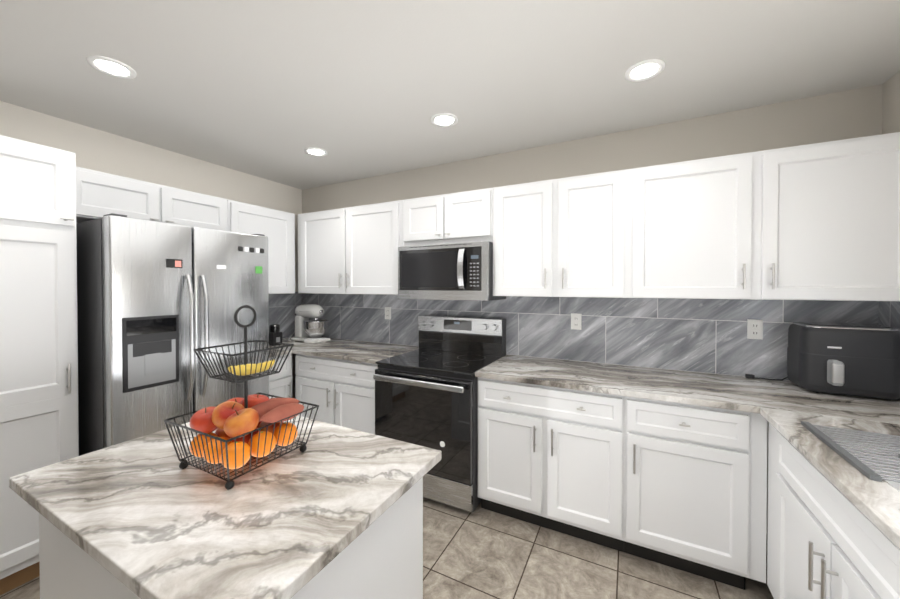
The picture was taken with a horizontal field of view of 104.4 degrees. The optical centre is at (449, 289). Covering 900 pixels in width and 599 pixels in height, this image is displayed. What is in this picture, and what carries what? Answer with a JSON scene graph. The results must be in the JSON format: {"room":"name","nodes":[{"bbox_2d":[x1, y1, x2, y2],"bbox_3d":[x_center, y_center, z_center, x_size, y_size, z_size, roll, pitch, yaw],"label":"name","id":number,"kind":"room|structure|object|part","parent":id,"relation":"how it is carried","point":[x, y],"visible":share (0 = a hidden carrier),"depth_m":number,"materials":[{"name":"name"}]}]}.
{"room":"kitchen","nodes":[
{"label":"kitchen","id":0,"kind":"room"},
{"bbox_2d":[0,101,301,398],"bbox_3d":[-2.748,0.180,1.764,0.120,2.510,4.700,0,1,27],"label":"wall","id":1,"kind":"structure","parent":0,"point":[100,150],"depth_m":2.59,"materials":[{"name":"white paint"}]},
{"bbox_2d":[76,167,227,230],"bbox_3d":[-2.124,-0.577,2.452,0.347,0.289,0.918,0,1,27],"label":"upper cabinet","id":2,"kind":"object","parent":1,"relation":"attached to","point":[99,194],"depth_m":2.29,"materials":[{"name":"white wood"}]},
{"bbox_2d":[228,199,294,293],"bbox_3d":[-1.770,-0.346,3.144,0.347,0.765,0.628,0,1,27],"label":"upper cabinet","id":3,"kind":"object","parent":1,"relation":"attached to","point":[279,226],"depth_m":3.15,"materials":[{"name":"white wood"}]},
{"bbox_2d":[269,292,301,337],"bbox_3d":[-1.847,0.263,3.377,0.008,0.480,0.992,0,1,27],"label":"backsplash","id":4,"kind":"structure","parent":1,"relation":"attached to","point":[282,307],"depth_m":3.62,"materials":[{"name":"tile"}]},
{"bbox_2d":[0,497,773,598],"bbox_3d":[-0.756,1.506,0.753,4.600,0.120,4.940,0,1,27],"label":"floor","id":5,"kind":"structure","parent":0,"point":[479,552],"depth_m":1.79,"materials":[{"name":"tile"}]},
{"bbox_2d":[0,135,78,594],"bbox_3d":[-2.345,0.361,1.681,0.667,2.150,0.627,0,1,27],"label":"pantry cabinet","id":6,"kind":"object","parent":5,"relation":"on","point":[39,421],"visible":0.88,"depth_m":1.69,"materials":[{"name":"white wood"}]},
{"bbox_2d":[76,213,268,455],"bbox_3d":[-1.853,0.516,2.326,0.900,1.827,0.877,0,1,27],"label":"refrigerator","id":7,"kind":"object","parent":5,"relation":"on","point":[158,303],"visible":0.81,"depth_m":1.94,"materials":[{"name":"grey metal"}]},
{"bbox_2d":[9,416,441,598],"bbox_3d":[-0.633,0.985,1.073,1.010,0.915,0.710,0,1,27],"label":"kitchen island","id":8,"kind":"object","parent":5,"relation":"on","point":[332,511],"visible":0.92,"depth_m":0.88,"materials":[{"name":"white stone"}]},
{"bbox_2d":[164,305,318,489],"bbox_3d":[-0.632,0.287,1.080,0.304,0.480,0.299,0,1,27],"label":"fruit basket","id":9,"kind":"object","parent":8,"relation":"on","point":[246,426],"visible":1,"depth_m":1.03,"materials":[{"name":"black metal"}]},
{"bbox_2d":[269,353,291,397],"bbox_3d":[-1.688,0.981,2.970,0.660,0.884,0.370,0,1,27],"label":"base cabinet","id":10,"kind":"object","parent":5,"relation":"on","point":[280,384],"visible":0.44,"depth_m":2.90,"materials":[{"name":"white wood"}]},
{"bbox_2d":[269,345,292,357],"bbox_3d":[-1.693,0.523,2.944,0.660,0.030,0.342,0,1,27],"label":"countertop","id":11,"kind":"structure","parent":10,"relation":"on","point":[279,349],"depth_m":2.91,"materials":[{"name":"stone"}]},
{"bbox_2d":[281,337,418,363],"bbox_3d":[-1.069,0.521,3.176,1.559,0.030,0.640,0,1,27],"label":"countertop","id":12,"kind":"structure","parent":10,"relation":"on","point":[349,350],"depth_m":2.97,"materials":[{"name":"stone"}]},
{"bbox_2d":[269,324,282,345],"bbox_3d":[-1.604,0.408,3.191,0.098,0.193,0.100,0,1,27],"label":"coffee grinder","id":13,"kind":"object","parent":12,"relation":"on","point":[275,334],"visible":0.98,"depth_m":3.15,"materials":[{"name":"black plastic"}]},
{"bbox_2d":[289,304,330,342],"bbox_3d":[-1.392,0.321,3.446,0.421,0.363,0.236,0,1,27],"label":"stand mixer","id":14,"kind":"object","parent":12,"relation":"on","point":[307,330],"visible":1,"depth_m":3.37,"materials":[{"name":"white metal"}]},
{"bbox_2d":[303,319,327,337],"bbox_3d":[-1.309,0.381,3.405,0.236,0.166,0.236,0,1,27],"label":"bowl","id":15,"kind":"object","parent":14,"relation":"on","point":[315,328],"depth_m":3.33,"materials":[{"name":"silver metal"}]},
{"bbox_2d":[295,354,377,433],"bbox_3d":[-0.786,0.980,3.026,0.913,0.884,0.655,0,1,27],"label":"base cabinet","id":16,"kind":"object","parent":5,"relation":"on","point":[339,392],"visible":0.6,"depth_m":2.74,"materials":[{"name":"white wood"}]},
{"bbox_2d":[373,315,505,511],"bbox_3d":[-0.061,0.827,2.601,0.754,1.200,0.742,0,1,27],"label":"range oven","id":17,"kind":"object","parent":5,"relation":"on","point":[426,393],"visible":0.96,"depth_m":2.33,"materials":[{"name":"grey"}]},
{"bbox_2d":[477,377,628,553],"bbox_3d":[0.681,0.988,2.293,0.839,0.884,0.620,0,1,27],"label":"base cabinet","id":18,"kind":"object","parent":5,"relation":"on","point":[553,458],"depth_m":1.99,"materials":[{"name":"white wood"}]},
{"bbox_2d":[475,355,756,412],"bbox_3d":[0.911,0.531,2.158,1.369,0.030,0.640,0,1,27],"label":"countertop","id":19,"kind":"structure","parent":18,"relation":"on","point":[683,387],"depth_m":2.02,"materials":[{"name":"stone"}]},
{"bbox_2d":[629,397,767,589],"bbox_3d":[1.311,0.991,1.969,0.577,0.884,0.620,0,1,27],"label":"base cabinet","id":20,"kind":"object","parent":5,"relation":"on","point":[680,486],"depth_m":1.69,"materials":[{"name":"white wood"}]},
{"bbox_2d":[767,423,899,598],"bbox_3d":[1.419,1.002,0.904,0.625,0.884,0.915,0,1,27],"label":"base cabinet","id":21,"kind":"object","parent":5,"relation":"on","point":[827,538],"visible":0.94,"depth_m":1.09,"materials":[{"name":"white wood"}]},
{"bbox_2d":[725,375,899,548],"bbox_3d":[1.230,0.548,0.560,0.640,0.030,3.190,0,1,27],"label":"countertop","id":22,"kind":"structure","parent":21,"relation":"on","point":[784,408],"depth_m":1.37,"materials":[{"name":"stone"}]},
{"bbox_2d":[745,321,899,399],"bbox_3d":[1.920,0.346,1.804,0.548,0.345,0.338,0,1,27],"label":"air fryer","id":23,"kind":"object","parent":22,"relation":"on","point":[858,359],"visible":1,"depth_m":1.68,"materials":[{"name":"black plastic"}]},
{"bbox_3d":[1.833,0.499,2.008,0.207,0.036,0.034,0,1,27],"label":"cord","id":24,"kind":"part","parent":23,"relation":"part of","materials":[{"name":"black plastic"}]},
{"bbox_2d":[801,421,899,482],"bbox_3d":[1.480,0.520,1.056,0.476,0.013,0.440,0,1,27],"label":"drying rack","id":25,"kind":"object","parent":22,"relation":"on","point":[846,455],"visible":1,"depth_m":1.15,"materials":[{"name":"silver metal"}]},
{"bbox_2d":[0,0,899,189],"bbox_3d":[-0.756,-1.124,0.726,4.600,0.120,4.940,0,1,27],"label":"ceiling","id":26,"kind":"structure","parent":0,"point":[271,90],"depth_m":1.69,"materials":[{"name":"white paint"}]},
{"bbox_2d":[87,55,135,78],"bbox_3d":[-1.626,-1.069,1.680,0.172,0.008,0.172,0,1,27],"label":"recessed light","id":27,"kind":"object","parent":26,"relation":"in","point":[111,67],"visible":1,"depth_m":1.67,"materials":[{"name":"white plastic"}]},
{"bbox_2d":[304,147,327,155],"bbox_3d":[-1.051,-1.080,2.734,0.172,0.008,0.172,0,1,27],"label":"recessed light","id":28,"kind":"object","parent":26,"relation":"in","point":[313,151],"visible":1,"depth_m":2.72,"materials":[{"name":"white"}]},
{"bbox_2d":[431,113,457,126],"bbox_3d":[-0.037,-1.075,2.212,0.172,0.008,0.172,0,1,27],"label":"recessed light","id":29,"kind":"object","parent":26,"relation":"in","point":[444,120],"visible":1,"depth_m":2.20,"materials":[{"name":"white"}]},
{"bbox_2d":[625,59,664,81],"bbox_3d":[0.950,-1.069,1.705,0.172,0.008,0.172,0,1,27],"label":"recessed light","id":30,"kind":"object","parent":26,"relation":"in","point":[644,70],"visible":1,"depth_m":1.70,"materials":[{"name":"white"}]},
{"bbox_2d":[302,84,882,533],"bbox_3d":[0.346,0.169,2.883,4.600,2.510,0.120,0,1,27],"label":"wall","id":31,"kind":"structure","parent":0,"point":[846,114],"depth_m":2.32,"materials":[{"name":"grey paint"}]},
{"bbox_2d":[298,200,401,294],"bbox_3d":[-0.853,-0.347,3.229,1.235,0.765,0.348,0,1,27],"label":"upper cabinet","id":32,"kind":"object","parent":31,"relation":"attached to","point":[349,250],"depth_m":3.04,"materials":[{"name":"white wood"}]},
{"bbox_2d":[402,187,493,245],"bbox_3d":[0.034,-0.533,2.771,0.756,0.383,0.348,0,1,27],"label":"upper cabinet","id":33,"kind":"object","parent":31,"relation":"attached to","point":[466,216],"depth_m":2.60,"materials":[{"name":"white wood"}]},
{"bbox_2d":[398,241,505,300],"bbox_3d":[0.007,-0.134,2.722,0.752,0.412,0.447,0,1,27],"label":"microwave","id":34,"kind":"object","parent":33,"relation":"attached to","point":[457,271],"visible":1,"depth_m":2.53,"materials":[{"name":"grey metal"}]},
{"bbox_2d":[493,169,629,297],"bbox_3d":[0.751,-0.338,2.405,0.852,0.765,0.348,0,1,27],"label":"upper cabinet","id":35,"kind":"object","parent":31,"relation":"attached to","point":[569,236],"depth_m":2.22,"materials":[{"name":"white wood"}]},
{"bbox_2d":[302,293,878,380],"bbox_3d":[0.317,0.269,2.827,4.359,0.480,0.008,0,1,27],"label":"backsplash","id":36,"kind":"structure","parent":31,"relation":"attached to","point":[702,335],"depth_m":2.37,"materials":[{"name":"tile"}]},
{"bbox_2d":[385,307,390,319],"bbox_3d":[-0.585,0.220,3.281,0.072,0.116,0.006,0,1,27],"label":"electrical outlet","id":37,"kind":"object","parent":36,"relation":"attached to","point":[387,312],"visible":1,"depth_m":3.28,"materials":[{"name":"white plastic"}]},
{"bbox_2d":[571,313,581,329],"bbox_3d":[0.909,0.228,2.513,0.072,0.116,0.006,0,1,27],"label":"electrical outlet","id":38,"kind":"object","parent":36,"relation":"attached to","point":[576,318],"visible":1,"depth_m":2.51,"materials":[{"name":"white plastic"}]},
{"bbox_2d":[747,319,762,339],"bbox_3d":[1.799,0.232,2.056,0.072,0.116,0.006,0,1,27],"label":"electrical outlet","id":39,"kind":"object","parent":36,"relation":"attached to","point":[754,329],"visible":1,"depth_m":2.06,"materials":[{"name":"white plastic"}]},
{"bbox_2d":[630,132,899,301],"bbox_3d":[1.652,-0.333,1.941,1.175,0.765,0.348,0,1,27],"label":"upper cabinet","id":40,"kind":"object","parent":31,"relation":"attached to","point":[818,221],"depth_m":1.76,"materials":[{"name":"white wood"}]},
{"bbox_2d":[882,70,899,133],"bbox_3d":[1.237,0.202,-0.284,0.120,2.510,4.700,0,1,27],"label":"wall","id":41,"kind":"structure","parent":0,"point":[891,106],"depth_m":1.76,"materials":[{"name":"grey paint"}]},
{"bbox_2d":[878,301,899,327],"bbox_3d":[1.498,0.295,0.365,0.008,0.480,3.292,0,1,27],"label":"backsplash","id":42,"kind":"structure","parent":41,"relation":"attached to","point":[889,314],"depth_m":1.75,"materials":[{"name":"tile"}]}
]}

